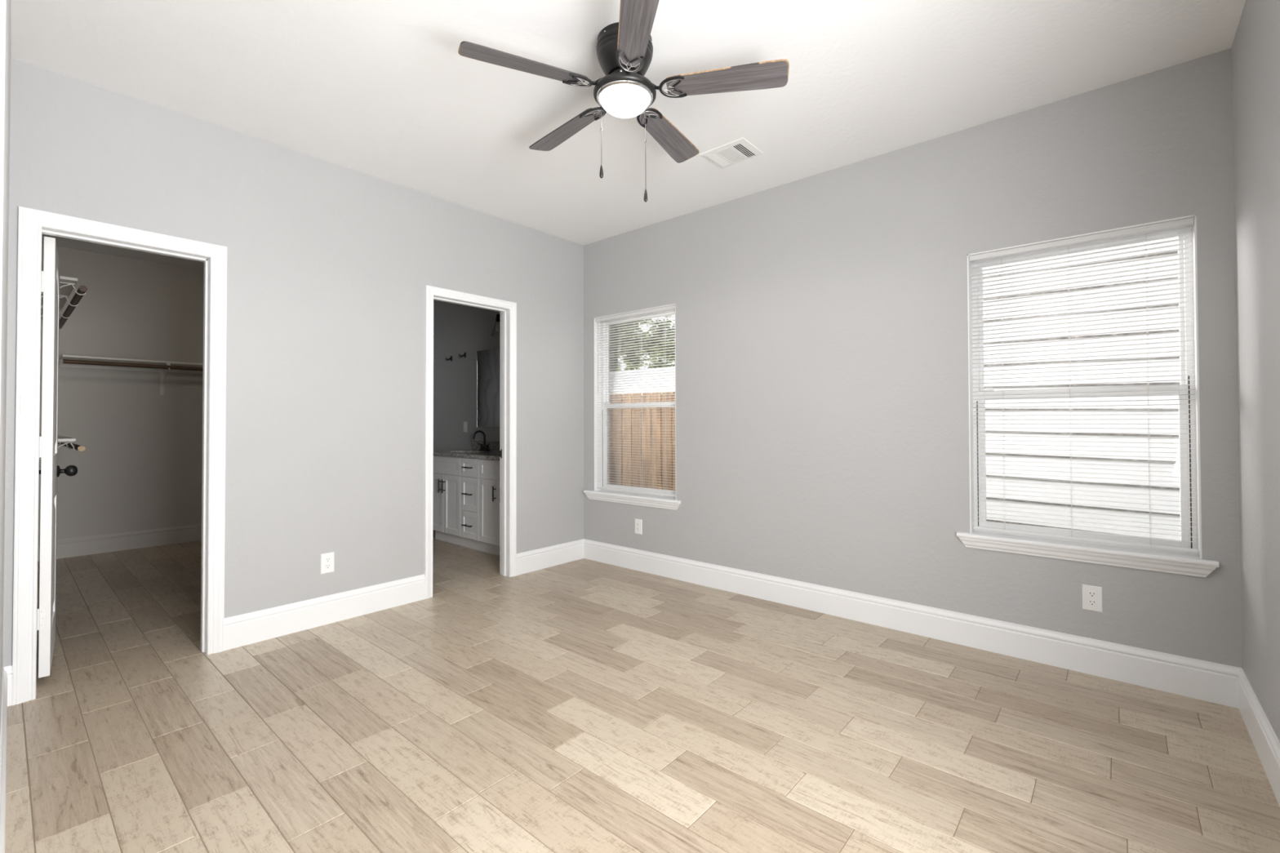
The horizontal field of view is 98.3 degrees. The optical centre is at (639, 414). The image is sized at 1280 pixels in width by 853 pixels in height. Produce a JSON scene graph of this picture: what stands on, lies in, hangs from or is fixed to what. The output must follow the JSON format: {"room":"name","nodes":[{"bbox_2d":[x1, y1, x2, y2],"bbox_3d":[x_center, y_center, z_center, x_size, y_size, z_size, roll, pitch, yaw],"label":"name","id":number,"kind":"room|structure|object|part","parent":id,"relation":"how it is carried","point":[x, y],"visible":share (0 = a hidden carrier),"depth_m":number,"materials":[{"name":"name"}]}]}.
{"room":"empty bedroom","nodes":[
{"label":"empty bedroom","id":0,"kind":"room"},
{"bbox_2d":[0,0,10,729],"bbox_3d":[-1.236,-0.172,0.994,3.924,2.743,0.115,-1,-1,41],"label":"wall","id":1,"kind":"structure","parent":0,"point":[5,5],"depth_m":1.38,"materials":[{"name":"paint"}]},
{"bbox_2d":[0,666,7,852],"bbox_3d":[-1.972,1.129,1.713,1.840,0.165,0.014,-1,-1,41],"label":"baseboard","id":2,"kind":"structure","parent":1,"relation":"attached to","point":[4,686],"depth_m":1.71,"materials":[{"name":"white paint"}]},
{"bbox_2d":[37,244,204,542],"bbox_3d":[-4.872,-0.104,5.223,0.100,2.743,1.725,-1,-1,41],"label":"wall","id":3,"kind":"structure","parent":0,"point":[140,468],"depth_m":5.22,"materials":[{"name":"paint"}]},
{"bbox_2d":[37,524,201,561],"bbox_3d":[-3.515,1.166,4.104,3.390,0.165,1.625,-1,-1,41],"label":"baseboard","id":4,"kind":"structure","parent":3,"relation":"attached to","point":[94,544],"depth_m":5.17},
{"bbox_2d":[59,354,203,395],"bbox_3d":[-4.560,-0.346,5.247,0.346,0.310,1.282,-1,-1,41],"label":"closet shelf","id":5,"kind":"object","parent":3,"relation":"attached to","point":[162,375],"visible":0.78,"depth_m":5.15,"materials":[{"name":"white wood"}]},
{"bbox_2d":[62,359,203,371],"bbox_3d":[-4.447,-0.443,5.153,0.035,0.035,1.278,-1,-1,41],"label":"closet rod","id":6,"kind":"object","parent":5,"relation":"attached to","point":[64,361],"visible":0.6,"depth_m":4.98,"materials":[{"name":"brown wood"}]},
{"bbox_2d":[2,56,583,666],"bbox_3d":[-1.712,-0.135,3.533,0.115,2.743,3.600,-1,-1,41],"label":"wall","id":7,"kind":"structure","parent":0,"point":[330,265],"depth_m":3.23,"materials":[{"name":"grey paint"}]},
{"bbox_2d":[36,236,77,678],"bbox_3d":[-2.881,0.190,2.704,0.187,1.985,0.585,1,-1,-45],"label":"door","id":8,"kind":"structure","parent":7,"relation":"in","point":[50,471],"depth_m":2.51,"materials":[{"name":"white paint"}]},
{"bbox_3d":[-2.882,0.708,2.700,0.033,0.520,0.351,1,-1,-45],"label":"panel","id":9,"kind":"part","parent":8,"relation":"part of","materials":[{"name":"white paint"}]},
{"bbox_3d":[-2.884,-0.267,2.713,0.033,0.850,0.351,1,-1,-45],"label":"panel","id":10,"kind":"part","parent":8,"relation":"part of","materials":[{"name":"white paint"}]},
{"bbox_3d":[-3.003,0.296,2.904,0.076,0.062,0.062,1,-1,-45],"label":"knob","id":11,"kind":"part","parent":8,"relation":"part of","materials":[{"name":"black metal"}]},
{"bbox_2d":[12,206,226,705],"bbox_3d":[-2.451,0.172,2.658,0.136,2.108,0.728,-1,-1,41],"label":"trim","id":12,"kind":"structure","parent":7,"relation":"attached to","point":[32,223],"depth_m":2.48,"materials":[{"name":"white paint"}]},
{"bbox_2d":[4,538,583,706],"bbox_3d":[-1.573,1.154,3.574,0.014,0.165,3.333,-1,-1,41],"label":"baseboard","id":13,"kind":"structure","parent":7,"relation":"attached to","point":[240,630],"depth_m":3.30,"materials":[{"name":"white paint"}]},
{"bbox_2d":[320,551,334,573],"bbox_3d":[-1.843,0.877,3.269,0.009,0.117,0.073,-1,-1,41],"label":"wall outlet","id":14,"kind":"object","parent":7,"relation":"attached to","point":[326,559],"visible":1,"depth_m":3.27,"materials":[{"name":"white plastic"}]},
{"bbox_2d":[324,557,331,562],"bbox_3d":[-1.841,0.858,3.267,0.003,0.027,0.034,-1,-1,41],"label":"receptacle","id":15,"kind":"object","parent":14,"relation":"attached to","point":[326,559],"depth_m":3.27,"materials":[{"name":"white plastic"}]},
{"bbox_2d":[324,564,331,568],"bbox_3d":[-1.841,0.897,3.267,0.003,0.027,0.034,-1,-1,41],"label":"receptacle","id":16,"kind":"object","parent":14,"relation":"attached to","point":[326,566],"depth_m":3.27,"materials":[{"name":"white plastic"}]},
{"bbox_2d":[424,284,516,599],"bbox_3d":[-1.249,0.186,4.053,0.136,2.113,0.742,-1,-1,41],"label":"trim","id":17,"kind":"structure","parent":7,"relation":"attached to","point":[508,309],"depth_m":4.25,"materials":[{"name":"white paint"}]},
{"bbox_2d":[10,0,1245,270],"bbox_3d":[-2.152,-1.561,3.143,8.360,0.100,5.110,-1,-1,41],"label":"ceiling","id":18,"kind":"structure","parent":0,"point":[382,89],"depth_m":2.47,"materials":[{"name":"white paint"}]},
{"bbox_2d":[457,0,789,201],"bbox_3d":[-0.074,-1.201,2.298,1.233,0.653,1.250,-1,-1,41],"label":"ceiling fan","id":19,"kind":"object","parent":18,"relation":"hanging from","point":[624,47],"visible":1,"depth_m":2.18,"materials":[{"name":"brown wood"}]},
{"bbox_3d":[-0.435,-1.320,2.092,0.475,0.006,0.127,0,12,-25],"label":"fan blade","id":20,"kind":"part","parent":19,"relation":"part of","materials":[{"name":"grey wood"}]},
{"bbox_3d":[-0.342,-1.313,2.567,0.127,0.006,0.475,-17,11,-42],"label":"fan blade","id":21,"kind":"part","parent":19,"relation":"part of","materials":[{"name":"wood"}]},
{"bbox_3d":[-0.152,-0.961,2.189,0.016,0.053,0.016,-1,-1,41],"label":"chain pull","id":22,"kind":"part","parent":19,"relation":"part of","materials":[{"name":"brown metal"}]},
{"bbox_3d":[-0.153,-1.144,2.191,0.005,0.318,0.005,-1,-1,41],"label":"pull chain","id":23,"kind":"part","parent":19,"relation":"part of","materials":[{"name":"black metal"}]},
{"bbox_3d":[-0.062,-1.270,2.265,0.209,0.066,0.209,-1,-1,41],"label":"lamp shade","id":24,"kind":"part","parent":19,"relation":"part of","materials":[{"name":"white glass"}]},
{"bbox_3d":[-0.013,-1.324,1.857,0.127,0.006,0.475,13,-2,-7],"label":"fan blade","id":25,"kind":"part","parent":19,"relation":"part of","materials":[{"name":"wood"}]},
{"bbox_3d":[0.023,-1.114,2.283,0.005,0.376,0.005,-1,-1,41],"label":"pull chain","id":26,"kind":"part","parent":19,"relation":"part of","materials":[{"name":"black metal"}]},
{"bbox_3d":[0.023,-0.902,2.280,0.016,0.053,0.016,-1,-1,41],"label":"chain pull","id":27,"kind":"part","parent":19,"relation":"part of","materials":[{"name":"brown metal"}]},
{"bbox_3d":[0.138,-1.314,2.625,0.127,0.006,0.475,-15,-8,28],"label":"fan blade","id":28,"kind":"part","parent":19,"relation":"part of","materials":[{"name":"wood"}]},
{"bbox_3d":[0.342,-1.320,2.187,0.475,0.006,0.127,0,-14,11],"label":"fan blade","id":29,"kind":"part","parent":19,"relation":"part of","materials":[{"name":"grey wood"}]},
{"bbox_2d":[699,137,764,168],"bbox_3d":[0.531,-1.504,3.220,0.294,0.026,0.236,-1,-1,41],"label":"ceiling vent","id":30,"kind":"object","parent":18,"relation":"in","point":[739,150],"visible":1,"depth_m":3.21,"materials":[{"name":"white metal"}]},
{"bbox_2d":[4,529,1279,852],"bbox_3d":[-2.203,1.271,3.036,8.360,0.080,5.008,-1,-1,41],"label":"floor","id":31,"kind":"structure","parent":0,"point":[584,705],"depth_m":2.09,"materials":[{"name":"brown wood"}]},
{"bbox_2d":[432,455,499,555],"bbox_3d":[-1.408,0.829,5.267,1.520,0.861,0.554,-1,-1,41],"label":"vanity cabinet","id":32,"kind":"object","parent":31,"relation":"on","point":[466,507],"visible":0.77,"depth_m":5.12,"materials":[{"name":"white paint"}]},
{"bbox_3d":[-2.020,0.866,5.489,0.299,0.563,0.020,-1,-1,41],"label":"door","id":33,"kind":"part","parent":32,"relation":"part of","materials":[{"name":"white paint"}]},
{"bbox_3d":[-1.898,0.692,5.350,0.010,0.130,0.036,-1,-1,41],"label":"bar pull","id":34,"kind":"part","parent":32,"relation":"part of","materials":[{"name":"black metal"}]},
{"bbox_3d":[-1.790,0.862,5.291,0.302,0.563,0.020,-1,-1,41],"label":"door","id":35,"kind":"part","parent":32,"relation":"part of","materials":[{"name":"white paint"}]},
{"bbox_2d":[433,440,500,460],"bbox_3d":[-1.407,0.396,5.274,1.558,0.257,0.551,-1,-1,41],"label":"countertop","id":36,"kind":"structure","parent":32,"relation":"on","point":[494,454],"depth_m":5.38,"materials":[{"name":"stone"}]},
{"bbox_2d":[472,430,490,451],"bbox_3d":[-1.602,0.269,5.693,0.221,0.210,0.092,0,-1,22],"label":"sink faucet","id":37,"kind":"object","parent":36,"relation":"on","point":[482,447],"visible":1,"depth_m":5.69,"materials":[{"name":"black metal"}]},
{"bbox_3d":[-1.651,0.264,5.697,0.134,0.200,0.026,0,-1,5],"label":"spout","id":38,"kind":"part","parent":37,"relation":"part of","materials":[{"name":"black metal"}]},
{"bbox_3d":[-1.560,1.016,5.091,0.299,0.249,0.020,-1,-1,41],"label":"drawer","id":39,"kind":"part","parent":32,"relation":"part of","materials":[{"name":"white paint"}]},
{"bbox_3d":[-1.561,0.733,5.095,0.299,0.311,0.020,-1,-1,41],"label":"drawer","id":40,"kind":"part","parent":32,"relation":"part of","materials":[{"name":"white paint"}]},
{"bbox_3d":[-1.562,0.489,5.098,0.299,0.171,0.020,-1,-1,41],"label":"drawer","id":41,"kind":"part","parent":32,"relation":"part of","materials":[{"name":"white paint"}]},
{"bbox_3d":[-1.327,0.856,4.891,0.313,0.563,0.020,-1,-1,41],"label":"door","id":42,"kind":"part","parent":32,"relation":"part of","materials":[{"name":"white paint"}]},
{"bbox_3d":[-1.264,0.688,4.803,0.010,0.130,0.036,-1,-1,41],"label":"bar pull","id":43,"kind":"part","parent":32,"relation":"part of","materials":[{"name":"black metal"}]},
{"bbox_2d":[433,48,1242,667],"bbox_3d":[-0.535,0.083,4.991,8.360,3.143,0.150,-1,-1,41],"label":"wall","id":44,"kind":"structure","parent":0,"point":[822,388],"depth_m":3.18,"materials":[{"name":"grey paint"}]},
{"bbox_2d":[463,422,466,432],"bbox_3d":[-1.920,0.138,6.079,0.072,0.116,0.009,-1,-1,41],"label":"light switch","id":45,"kind":"object","parent":44,"relation":"attached to","point":[464,423],"visible":1,"depth_m":6.07,"materials":[{"name":"white plastic"}]},
{"bbox_2d":[471,440,500,451],"bbox_3d":[-1.227,0.319,5.471,1.540,0.100,0.020,-1,-1,41],"label":"backsplash","id":46,"kind":"structure","parent":44,"relation":"attached to","point":[495,445],"depth_m":5.75,"materials":[{"name":"stone"}]},
{"bbox_2d":[476,347,500,426],"bbox_3d":[-1.234,-0.279,5.492,1.350,0.817,0.008,-1,-1,41],"label":"wall mirror","id":47,"kind":"object","parent":44,"relation":"attached to","point":[488,361],"visible":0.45,"depth_m":5.79,"materials":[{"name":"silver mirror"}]},
{"bbox_2d":[490,313,500,336],"bbox_3d":[-1.248,-0.891,5.388,0.582,0.215,0.192,-1,-1,41],"label":"vanity light","id":48,"kind":"object","parent":44,"relation":"attached to","point":[497,326],"visible":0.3,"depth_m":5.47,"materials":[{"name":"black metal"}]},
{"bbox_3d":[-1.404,-0.854,5.491,0.144,0.143,0.144,-1,-1,41],"label":"lamp shade","id":49,"kind":"part","parent":48,"relation":"part of","materials":[{"name":"clear glass"}]},
{"bbox_3d":[-1.404,-0.872,5.491,0.056,0.094,0.056,-1,-1,41],"label":"light bulb","id":50,"kind":"part","parent":48,"relation":"part of","materials":[{"name":"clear glass"}]},
{"bbox_3d":[-1.380,-0.958,5.521,0.052,0.078,0.126,-1,-1,41],"label":"lamp arm","id":51,"kind":"part","parent":48,"relation":"part of","materials":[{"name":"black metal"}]},
{"bbox_2d":[583,303,680,510],"bbox_3d":[-0.044,-0.056,4.545,1.022,1.565,0.186,-1,-1,41],"label":"window","id":52,"kind":"structure","parent":44,"relation":"in","point":[604,416],"depth_m":4.77,"materials":[{"name":"white paint"}]},
{"bbox_3d":[0.002,0.271,4.555,0.772,0.662,0.004,-1,-1,41],"label":"glass pane","id":53,"kind":"part","parent":52,"relation":"part of","materials":[{"name":"clear glass"}]},
{"bbox_3d":[0.019,-0.439,4.587,0.788,0.701,0.004,-1,-1,41],"label":"glass pane","id":54,"kind":"part","parent":52,"relation":"part of","materials":[{"name":"clear glass"}]},
{"bbox_3d":[-0.065,0.663,4.510,1.022,0.022,0.120,-1,-1,41],"label":"sill","id":55,"kind":"part","parent":52,"relation":"part of","materials":[{"name":"white paint"}]},
{"bbox_2d":[595,305,675,497],"bbox_3d":[-0.045,-0.099,4.507,0.867,1.469,0.044,-1,-1,41],"label":"mini blind","id":56,"kind":"object","parent":52,"relation":"attached to","point":[672,307],"visible":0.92,"depth_m":4.50,"materials":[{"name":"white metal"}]},
{"bbox_3d":[-0.041,0.625,4.499,0.862,0.014,0.024,-1,-1,41],"label":"rail","id":57,"kind":"part","parent":56,"relation":"part of","materials":[{"name":"white plastic"}]},
{"bbox_3d":[0.194,-0.091,4.305,0.005,1.428,0.028,-1,-1,41],"label":"ladder cord","id":58,"kind":"part","parent":56,"relation":"part of","materials":[{"name":"white fabric"}]},
{"bbox_3d":[0.002,0.269,4.555,0.826,0.732,0.026,-1,-1,41],"label":"sash","id":59,"kind":"part","parent":52,"relation":"part of","materials":[{"name":"white plastic"}]},
{"bbox_3d":[0.019,-0.431,4.587,0.826,0.753,0.028,-1,-1,41],"label":"sash","id":60,"kind":"part","parent":52,"relation":"part of","materials":[{"name":"white plastic"}]},
{"bbox_2d":[635,518,642,534],"bbox_3d":[-0.014,0.896,4.427,0.073,0.117,0.009,-1,-1,41],"label":"wall outlet","id":61,"kind":"object","parent":44,"relation":"attached to","point":[638,522],"visible":1,"depth_m":4.42,"materials":[{"name":"white plastic"}]},
{"bbox_2d":[583,538,1240,708],"bbox_3d":[0.990,1.148,3.555,3.922,0.165,0.014,-1,-1,41],"label":"baseboard","id":62,"kind":"structure","parent":44,"relation":"attached to","point":[1202,680],"depth_m":2.91,"materials":[{"name":"white paint"}]},
{"bbox_2d":[956,214,1219,577],"bbox_3d":[2.100,-0.080,2.697,0.966,1.551,0.186,-1,-1,41],"label":"window","id":63,"kind":"structure","parent":44,"relation":"in","point":[1180,562],"depth_m":2.56,"materials":[{"name":"white paint"}]},
{"bbox_3d":[2.148,-0.455,2.751,0.806,0.739,0.028,-1,-1,41],"label":"sash","id":64,"kind":"part","parent":63,"relation":"part of","materials":[{"name":"white plastic"}]},
{"bbox_2d":[968,217,1198,553],"bbox_3d":[2.085,-0.123,2.673,0.847,1.455,0.040,-1,-1,41],"label":"mini blind","id":65,"kind":"object","parent":63,"relation":"attached to","point":[1188,221],"visible":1,"depth_m":2.64,"materials":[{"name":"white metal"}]},
{"bbox_3d":[1.873,-0.108,2.857,0.005,1.414,0.028,-1,-1,41],"label":"ladder cord","id":66,"kind":"part","parent":65,"relation":"part of","materials":[{"name":"white fabric"}]},
{"bbox_3d":[2.081,-0.112,2.678,0.005,1.414,0.028,-1,-1,41],"label":"ladder cord","id":67,"kind":"part","parent":65,"relation":"part of","materials":[{"name":"white fabric"}]},
{"bbox_3d":[2.088,0.594,2.664,0.842,0.014,0.024,-1,-1,41],"label":"rail","id":68,"kind":"part","parent":65,"relation":"part of","materials":[{"name":"white plastic"}]},
{"bbox_3d":[2.292,-0.115,2.496,0.005,1.414,0.028,-1,-1,41],"label":"ladder cord","id":69,"kind":"part","parent":65,"relation":"part of","materials":[{"name":"white fabric"}]},
{"bbox_3d":[2.131,0.238,2.720,0.806,0.732,0.026,-1,-1,41],"label":"sash","id":70,"kind":"part","parent":63,"relation":"part of","materials":[{"name":"white plastic"}]},
{"bbox_3d":[2.080,0.632,2.661,0.966,0.022,0.120,-1,-1,41],"label":"sill","id":71,"kind":"part","parent":63,"relation":"part of","materials":[{"name":"white paint"}]},
{"bbox_2d":[1082,584,1102,612],"bbox_3d":[2.116,0.860,2.591,0.073,0.117,0.009,-1,-1,41],"label":"wall outlet","id":72,"kind":"object","parent":44,"relation":"attached to","point":[1091,595],"visible":1,"depth_m":2.59,"materials":[{"name":"white plastic"}]},
{"bbox_2d":[1087,591,1097,597],"bbox_3d":[2.114,0.841,2.589,0.034,0.027,0.003,-1,-1,41],"label":"receptacle","id":73,"kind":"object","parent":72,"relation":"attached to","point":[1090,593],"depth_m":2.59,"materials":[{"name":"white plastic"}]},
{"bbox_2d":[1087,599,1097,605],"bbox_3d":[2.114,0.880,2.588,0.034,0.027,0.003,-1,-1,41],"label":"receptacle","id":74,"kind":"object","parent":72,"relation":"attached to","point":[1090,602],"depth_m":2.59,"materials":[{"name":"white plastic"}]},
{"bbox_2d":[1231,0,1279,742],"bbox_3d":[1.351,-0.179,0.892,0.130,2.743,3.600,-1,-1,41],"label":"wall","id":75,"kind":"structure","parent":0,"point":[1255,46],"depth_m":1.95,"materials":[{"name":"grey paint"}]},
{"bbox_2d":[1237,667,1279,806],"bbox_3d":[1.373,1.112,1.006,0.014,0.165,3.375,-1,-1,41],"label":"baseboard","id":76,"kind":"structure","parent":75,"relation":"attached to","point":[1265,741],"depth_m":1.93,"materials":[{"name":"white paint"}]},
{"bbox_3d":[-4.081,-0.130,3.469,3.390,2.743,0.100,-1,-1,41],"label":"wall","id":77,"kind":"structure","parent":0,"visible":0},
{"bbox_2d":[39,434,79,460],"bbox_3d":[-4.417,0.310,4.054,2.103,0.300,0.354,-1,-1,41],"label":"closet shelf","id":78,"kind":"object","parent":77,"relation":"attached to","point":[66,440],"visible":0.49,"depth_m":3.50,"materials":[{"name":"white wood"}]},
{"bbox_2d":[57,442,85,451],"bbox_3d":[-4.304,0.225,4.163,2.132,0.035,0.035,-1,-1,41],"label":"closet rod","id":79,"kind":"object","parent":78,"relation":"attached to","point":[81,448],"visible":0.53,"depth_m":3.57,"materials":[{"name":"brown wood"}]},
{"bbox_2d":[40,275,85,319],"bbox_3d":[-4.419,-0.698,4.069,2.103,0.300,0.354,-1,-1,41],"label":"closet shelf","id":80,"kind":"object","parent":77,"relation":"attached to","point":[67,284],"visible":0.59,"depth_m":3.72,"materials":[{"name":"white metal"}]},
{"bbox_2d":[59,285,87,328],"bbox_3d":[-4.312,-0.783,4.182,2.117,0.038,0.038,-1,-1,41],"label":"closet rod","id":81,"kind":"object","parent":80,"relation":"attached to","point":[77,298],"visible":0.78,"depth_m":3.89,"materials":[{"name":"brown wood"}]},
{"label":"outside","id":82,"kind":"structure","parent":0,"visible":0},
{"bbox_3d":[10.468,2.021,25.197,50.000,0.180,44.840,-1,-1,41],"label":"ground","id":83,"kind":"structure","parent":82,"visible":0},
{"bbox_2d":[614,366,675,395],"bbox_3d":[-0.203,0.344,13.535,9.500,2.897,3.670,-1,-1,41],"label":"shed","id":84,"kind":"object","parent":83,"relation":"on","point":[671,385],"depth_m":11.68,"materials":[{"name":"white wood"}]},
{"bbox_3d":[0.142,-0.662,11.143,0.348,0.217,0.160,-1,-1,41],"label":"cable coil","id":85,"kind":"part","parent":84,"relation":"part of","materials":[{"name":"white"}]},
{"bbox_2d":[614,391,675,490],"bbox_3d":[-2.083,0.743,8.131,8.500,1.918,0.063,-1,-1,41],"label":"wooden fence","id":86,"kind":"object","parent":83,"relation":"on","point":[625,435],"visible":0.06,"depth_m":6.25,"materials":[{"name":"brown wood"}]},
{"bbox_2d":[617,315,675,370],"bbox_3d":[-1.030,-1.769,21.503,5.216,7.359,4.883,0,-1,18],"label":"leafy tree","id":87,"kind":"object","parent":83,"relation":"on","point":[646,338],"visible":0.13,"depth_m":20.94,"materials":[{"name":"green plant"}]},
{"bbox_2d":[642,315,675,368],"bbox_3d":[2.859,-1.800,18.630,4.468,7.322,5.173,-1,-1,41],"label":"leafy tree","id":88,"kind":"object","parent":83,"relation":"on","point":[668,324],"visible":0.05,"depth_m":18.63,"materials":[{"name":"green plant"}]},
{"bbox_2d":[982,236,1180,540],"bbox_3d":[4.942,-0.715,4.550,7.350,5.300,3.120,-1,-1,41],"label":"house","id":89,"kind":"structure","parent":83,"relation":"on","point":[1024,442],"depth_m":4.07,"materials":[{"name":"white wood"}]}
]}

